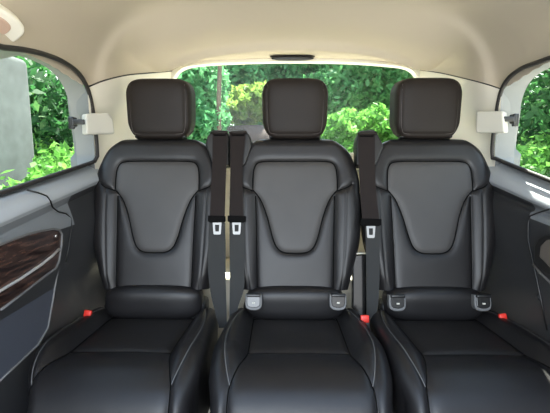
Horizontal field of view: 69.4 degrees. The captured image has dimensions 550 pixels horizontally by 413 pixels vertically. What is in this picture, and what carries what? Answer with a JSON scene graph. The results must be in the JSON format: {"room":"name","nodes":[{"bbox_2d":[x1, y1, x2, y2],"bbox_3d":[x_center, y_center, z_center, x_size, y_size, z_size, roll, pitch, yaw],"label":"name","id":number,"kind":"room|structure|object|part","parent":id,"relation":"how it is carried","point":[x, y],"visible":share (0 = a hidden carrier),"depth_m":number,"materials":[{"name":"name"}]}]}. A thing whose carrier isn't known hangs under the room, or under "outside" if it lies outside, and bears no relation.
{"room":"vehicle interior","nodes":[
{"label":"vehicle interior","id":0,"kind":"room"},
{"bbox_2d":[0,166,109,412],"bbox_3d":[-0.755,0.434,0.720,0.101,0.938,2.680,0,8,1],"label":"panel","id":1,"kind":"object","parent":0,"point":[49,271],"depth_m":1.21,"materials":[{"name":"grey plastic"}]},
{"bbox_3d":[-0.729,0.158,0.367,0.020,0.103,2.060,0,8,1],"label":"armrest trim","id":2,"kind":"part","parent":1,"relation":"part of","materials":[{"name":"grey plastic"}]},
{"bbox_2d":[0,44,98,195],"bbox_3d":[-0.738,-0.189,0.945,0.153,0.458,1.324,0,8,1],"label":"window","id":3,"kind":"structure","parent":1,"relation":"in","point":[86,151],"depth_m":1.41,"materials":[{"name":"grey"}]},
{"bbox_2d":[68,113,113,134],"bbox_3d":[-0.684,-0.314,1.500,0.075,0.086,0.171,6,10,35],"label":"window latch","id":4,"kind":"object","parent":3,"relation":"attached to","point":[92,123],"depth_m":1.48,"materials":[{"name":"beige plastic"}]},
{"bbox_3d":[-0.758,0.040,0.664,0.095,0.142,2.680,0,8,1],"label":"sill moulding","id":5,"kind":"part","parent":1,"relation":"part of","materials":[{"name":"grey plastic"}]},
{"bbox_2d":[67,72,171,168],"bbox_3d":[-0.691,-0.096,1.793,0.212,1.085,0.566,2,8,17],"label":"trim","id":6,"kind":"structure","parent":1,"relation":"attached to","point":[109,96],"depth_m":1.64,"materials":[{"name":"beige plastic"}]},
{"bbox_2d":[89,71,171,86],"bbox_3d":[-0.601,-0.551,1.699,0.029,0.164,0.567,2,8,17],"label":"trim","id":7,"kind":"structure","parent":1,"relation":"attached to","point":[166,71],"depth_m":1.63,"materials":[{"name":"grey rubber"}]},
{"bbox_2d":[0,0,549,87],"bbox_3d":[0.063,-0.547,1.118,1.497,0.332,1.670,0,8,1],"label":"ceiling","id":8,"kind":"structure","parent":0,"point":[485,41],"depth_m":1.46,"materials":[{"name":"beige fabric"}]},
{"bbox_2d":[0,4,23,41],"bbox_3d":[-0.689,-0.456,0.959,0.078,0.084,0.170,1,8,9],"label":"grab handle","id":9,"kind":"object","parent":8,"relation":"attached to","point":[11,26],"visible":0.98,"depth_m":0.99,"materials":[{"name":"white plastic"}]},
{"bbox_2d":[270,55,314,60],"bbox_3d":[0.083,-0.702,1.877,0.215,0.028,0.048,0,8,1],"label":"recessed light","id":10,"kind":"object","parent":8,"relation":"in","point":[276,57],"visible":1,"depth_m":1.86,"materials":[{"name":"black plastic"}]},
{"bbox_2d":[171,58,419,256],"bbox_3d":[0.098,-0.188,2.038,1.504,1.298,0.050,0,8,1],"label":"window","id":11,"kind":"structure","parent":8,"relation":"attached to","point":[415,73],"depth_m":1.96,"materials":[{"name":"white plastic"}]},
{"bbox_2d":[479,163,549,342],"bbox_3d":[0.859,0.431,0.695,0.112,0.951,2.680,0,8,1],"label":"panel","id":12,"kind":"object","parent":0,"point":[518,283],"depth_m":1.37,"materials":[{"name":"grey plastic"}]},
{"bbox_2d":[203,257,383,338],"bbox_3d":[0.073,0.509,1.920,1.500,0.450,0.360,0,8,1],"label":"trim","id":13,"kind":"structure","parent":12,"relation":"attached to","point":[206,292],"depth_m":1.73,"materials":[{"name":"beige plastic"}]},
{"bbox_2d":[420,70,499,88],"bbox_3d":[0.761,-0.544,1.682,0.023,0.173,0.545,-1,8,-9],"label":"trim","id":14,"kind":"structure","parent":12,"relation":"attached to","point":[420,70],"depth_m":1.60,"materials":[{"name":"grey rubber"}]},
{"bbox_2d":[419,71,520,166],"bbox_3d":[0.847,-0.092,1.764,0.198,1.086,0.545,-1,8,-10],"label":"trim","id":15,"kind":"structure","parent":12,"relation":"attached to","point":[476,96],"depth_m":1.61,"materials":[{"name":"beige plastic"}]},
{"bbox_3d":[0.867,0.045,0.640,0.095,0.170,2.680,0,8,1],"label":"sill moulding","id":16,"kind":"part","parent":12,"relation":"part of","materials":[{"name":"grey plastic"}]},
{"bbox_2d":[490,56,549,182],"bbox_3d":[0.857,-0.166,0.915,0.154,0.469,1.306,0,8,1],"label":"window","id":17,"kind":"structure","parent":12,"relation":"in","point":[504,143],"depth_m":1.45,"materials":[{"name":"grey"}]},
{"bbox_2d":[476,111,518,132],"bbox_3d":[0.820,-0.316,1.479,0.082,0.085,0.138,-8,11,-43],"label":"latch","id":18,"kind":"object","parent":17,"relation":"attached to","point":[486,121],"depth_m":1.46,"materials":[{"name":"beige plastic"}]},
{"bbox_3d":[0.829,0.164,0.314,0.020,0.074,2.000,0,8,1],"label":"armrest trim","id":19,"kind":"part","parent":12,"relation":"part of","materials":[{"name":"grey"}]},
{"bbox_3d":[0.829,0.132,1.148,0.030,0.155,0.203,0,8,1],"label":"recess frame","id":20,"kind":"part","parent":12,"relation":"part of","materials":[{"name":"black plastic"}]},
{"bbox_3d":[0.815,0.128,1.139,0.010,0.114,0.152,0,8,1],"label":"recess dish","id":21,"kind":"part","parent":12,"relation":"part of","materials":[{"name":"grey plastic"}]},
{"bbox_3d":[0.054,0.915,0.736,1.660,0.020,2.200,0,8,1],"label":"floor","id":22,"kind":"structure","parent":0,"visible":0},
{"bbox_2d":[27,78,217,412],"bbox_3d":[-0.468,0.166,1.371,0.526,1.286,0.818,0,8,1],"label":"seat","id":23,"kind":"object","parent":22,"relation":"on","point":[150,346],"visible":0.97,"depth_m":1.52,"materials":[{"name":"leather"}]},
{"bbox_2d":[83,310,93,315],"bbox_3d":[-0.682,0.424,1.439,0.046,0.102,0.032,0,8,1],"label":"belt buckle","id":24,"kind":"object","parent":23,"relation":"attached to","point":[86,312],"visible":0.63,"depth_m":1.43,"materials":[{"name":"red plastic"}]},
{"bbox_2d":[27,307,217,412],"bbox_3d":[-0.469,0.533,1.300,0.523,0.278,0.558,0,8,1],"label":"cushion","id":25,"kind":"object","parent":23,"relation":"on","point":[113,359],"depth_m":1.14,"materials":[{"name":"leather"}]},
{"bbox_3d":[-0.465,0.031,1.601,0.522,0.597,0.236,0,8,1],"label":"backrest","id":26,"kind":"part","parent":23,"relation":"part of","materials":[{"name":"leather"}]},
{"bbox_2d":[206,130,229,327],"bbox_3d":[-0.225,0.070,1.557,0.096,0.736,0.260,0,8,1],"label":"belt","id":27,"kind":"object","parent":23,"relation":"attached to","point":[218,141],"visible":0.99,"depth_m":1.51,"materials":[{"name":"black fabric"}]},
{"bbox_3d":[-0.221,0.082,1.513,0.034,0.049,0.015,0,8,1],"label":"latch plate","id":28,"kind":"part","parent":27,"relation":"part of","materials":[{"name":"silver metal"}]},
{"bbox_2d":[209,78,392,412],"bbox_3d":[0.075,0.167,1.363,0.526,1.286,0.815,0,8,1],"label":"seat","id":29,"kind":"object","parent":22,"relation":"on","point":[294,345],"visible":0.97,"depth_m":1.51,"materials":[{"name":"leather"}]},
{"bbox_2d":[228,130,251,317],"bbox_3d":[-0.136,0.067,1.556,0.090,0.728,0.258,0,8,1],"label":"belt","id":30,"kind":"object","parent":29,"relation":"attached to","point":[240,140],"visible":0.94,"depth_m":1.52,"materials":[{"name":"black fabric"}]},
{"bbox_3d":[-0.146,0.082,1.512,0.034,0.049,0.015,0,8,1],"label":"latch plate","id":31,"kind":"part","parent":30,"relation":"part of","materials":[{"name":"silver metal"}]},
{"bbox_3d":[0.079,0.032,1.593,0.522,0.597,0.236,0,8,1],"label":"backrest","id":32,"kind":"part","parent":29,"relation":"part of","materials":[{"name":"leather"}]},
{"bbox_2d":[209,308,392,412],"bbox_3d":[0.073,0.534,1.292,0.526,0.278,0.558,0,8,1],"label":"cushion","id":33,"kind":"object","parent":29,"relation":"on","point":[264,360],"depth_m":1.12,"materials":[{"name":"leather"}]},
{"bbox_2d":[351,253,366,314],"bbox_3d":[0.326,0.309,1.543,0.057,0.261,0.088,0,8,1],"label":"belt cover","id":34,"kind":"object","parent":29,"relation":"attached to","point":[359,292],"visible":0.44,"depth_m":1.53,"materials":[{"name":"black plastic"}]},
{"bbox_2d":[359,315,369,327],"bbox_3d":[0.317,0.432,1.405,0.040,0.100,0.032,0,8,1],"label":"belt buckle","id":35,"kind":"object","parent":29,"relation":"attached to","point":[365,318],"visible":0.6,"depth_m":1.39,"materials":[{"name":"red plastic"}]},
{"bbox_2d":[360,78,549,412],"bbox_3d":[0.601,0.168,1.355,0.526,1.286,0.818,0,8,1],"label":"seat","id":36,"kind":"object","parent":22,"relation":"on","point":[445,348],"visible":0.94,"depth_m":1.51,"materials":[{"name":"leather"}]},
{"bbox_2d":[353,130,382,319],"bbox_3d":[0.370,0.059,1.550,0.105,0.710,0.254,0,8,1],"label":"belt","id":37,"kind":"object","parent":36,"relation":"attached to","point":[367,146],"visible":0.99,"depth_m":1.51,"materials":[{"name":"black fabric"}]},
{"bbox_3d":[0.363,0.095,1.503,0.033,0.048,0.015,0,8,1],"label":"latch plate","id":38,"kind":"part","parent":37,"relation":"part of","materials":[{"name":"silver metal"}]},
{"bbox_3d":[0.606,0.033,1.585,0.522,0.597,0.236,0,8,1],"label":"backrest","id":39,"kind":"part","parent":36,"relation":"part of","materials":[{"name":"leather"}]},
{"bbox_2d":[370,308,549,412],"bbox_3d":[0.599,0.536,1.284,0.523,0.278,0.558,0,8,1],"label":"cushion","id":40,"kind":"object","parent":36,"relation":"on","point":[441,360],"depth_m":1.14,"materials":[{"name":"leather"}]},
{"bbox_2d":[498,313,507,318],"bbox_3d":[0.818,0.430,1.417,0.049,0.102,0.032,0,8,1],"label":"belt buckle","id":41,"kind":"object","parent":36,"relation":"attached to","point":[502,315],"visible":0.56,"depth_m":1.41,"materials":[{"name":"red plastic"}]},
{"label":"outside","id":42,"kind":"structure","parent":0,"visible":0},
{"bbox_3d":[0.136,0.838,6.178,60.000,0.100,50.000,0,8,1],"label":"ground","id":43,"kind":"structure","parent":42,"visible":0},
{"bbox_2d":[0,57,34,185],"bbox_3d":[-3.155,0.440,0.105,0.900,2.800,8.789,0,8,1],"label":"stone wall","id":44,"kind":"structure","parent":43,"relation":"on","point":[16,137],"depth_m":4.03,"materials":[{"name":"grey stone"}]},
{"bbox_2d":[0,134,74,189],"bbox_3d":[-2.427,0.102,4.282,1.744,1.920,5.659,-4,9,-24],"label":"shrub","id":45,"kind":"object","parent":43,"relation":"on","point":[44,164],"visible":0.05,"depth_m":3.80,"materials":[{"name":"green plant"}]},
{"bbox_2d":[13,56,73,159],"bbox_3d":[-5.199,-1.719,7.666,5.274,4.707,3.026,4,9,24],"label":"shrub","id":46,"kind":"object","parent":43,"relation":"on","point":[49,114],"visible":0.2,"depth_m":6.20,"materials":[{"name":"green plant"}]},
{"bbox_2d":[177,65,231,143],"bbox_3d":[-1.859,-1.232,7.123,2.347,3.755,2.214,1,8,4],"label":"shrub","id":47,"kind":"object","parent":43,"relation":"on","point":[203,80],"visible":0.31,"depth_m":6.49,"materials":[{"name":"green plant"}]},
{"bbox_2d":[216,65,221,129],"bbox_3d":[-0.888,-1.079,6.527,0.142,3.604,0.110,0,8,1],"label":"bare trunk","id":48,"kind":"object","parent":43,"relation":"on","point":[219,72],"visible":0.25,"depth_m":6.39,"materials":[{"name":"brown plant"}]},
{"bbox_2d":[225,80,265,125],"bbox_3d":[-0.497,-1.143,8.718,1.303,3.124,2.196,0,8,1],"label":"shrub","id":49,"kind":"object","parent":43,"relation":"on","point":[244,104],"visible":0.73,"depth_m":7.93,"materials":[{"name":"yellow plant"}]},
{"bbox_2d":[225,125,268,141],"bbox_3d":[-0.391,-0.603,8.305,2.600,2.153,1.400,0,8,1],"label":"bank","id":50,"kind":"object","parent":43,"relation":"on","point":[256,132],"visible":0.03,"depth_m":7.70,"materials":[{"name":"grey concrete"}]},
{"bbox_2d":[223,64,324,138],"bbox_3d":[0.245,-2.408,10.174,4.062,5.229,2.709,0,8,1],"label":"tree","id":51,"kind":"object","parent":43,"relation":"on","point":[243,74],"visible":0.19,"depth_m":9.54,"materials":[{"name":"green plant"}]},
{"bbox_2d":[57,85,520,144],"bbox_3d":[0.332,-2.356,12.257,15.005,4.839,2.002,0,8,1],"label":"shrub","id":52,"kind":"object","parent":43,"relation":"on","point":[259,123],"visible":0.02,"depth_m":11.88,"materials":[{"name":"green plant"}]},
{"bbox_2d":[291,64,413,116],"bbox_3d":[2.029,-1.948,9.029,3.402,4.637,2.439,0,8,1],"label":"tree","id":53,"kind":"object","parent":43,"relation":"on","point":[358,87],"visible":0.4,"depth_m":8.23,"materials":[{"name":"green plant"}]},
{"bbox_2d":[320,102,398,152],"bbox_3d":[1.439,-0.454,6.422,2.022,2.408,1.621,0,8,1],"label":"shrub","id":54,"kind":"object","parent":43,"relation":"on","point":[342,128],"visible":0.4,"depth_m":6.07,"materials":[{"name":"green plant"}]},
{"bbox_2d":[516,68,549,169],"bbox_3d":[6.411,-1.757,6.588,6.281,5.101,4.212,-2,8,-11],"label":"tree","id":55,"kind":"object","parent":43,"relation":"on","point":[535,114],"visible":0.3,"depth_m":5.83,"materials":[{"name":"green plant"}]},
{"bbox_2d":[516,129,549,177],"bbox_3d":[3.955,-0.018,4.945,2.794,1.966,2.316,-1,8,-6],"label":"shrub","id":56,"kind":"object","parent":43,"relation":"on","point":[536,156],"visible":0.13,"depth_m":5.15,"materials":[{"name":"green plant"}]}
]}

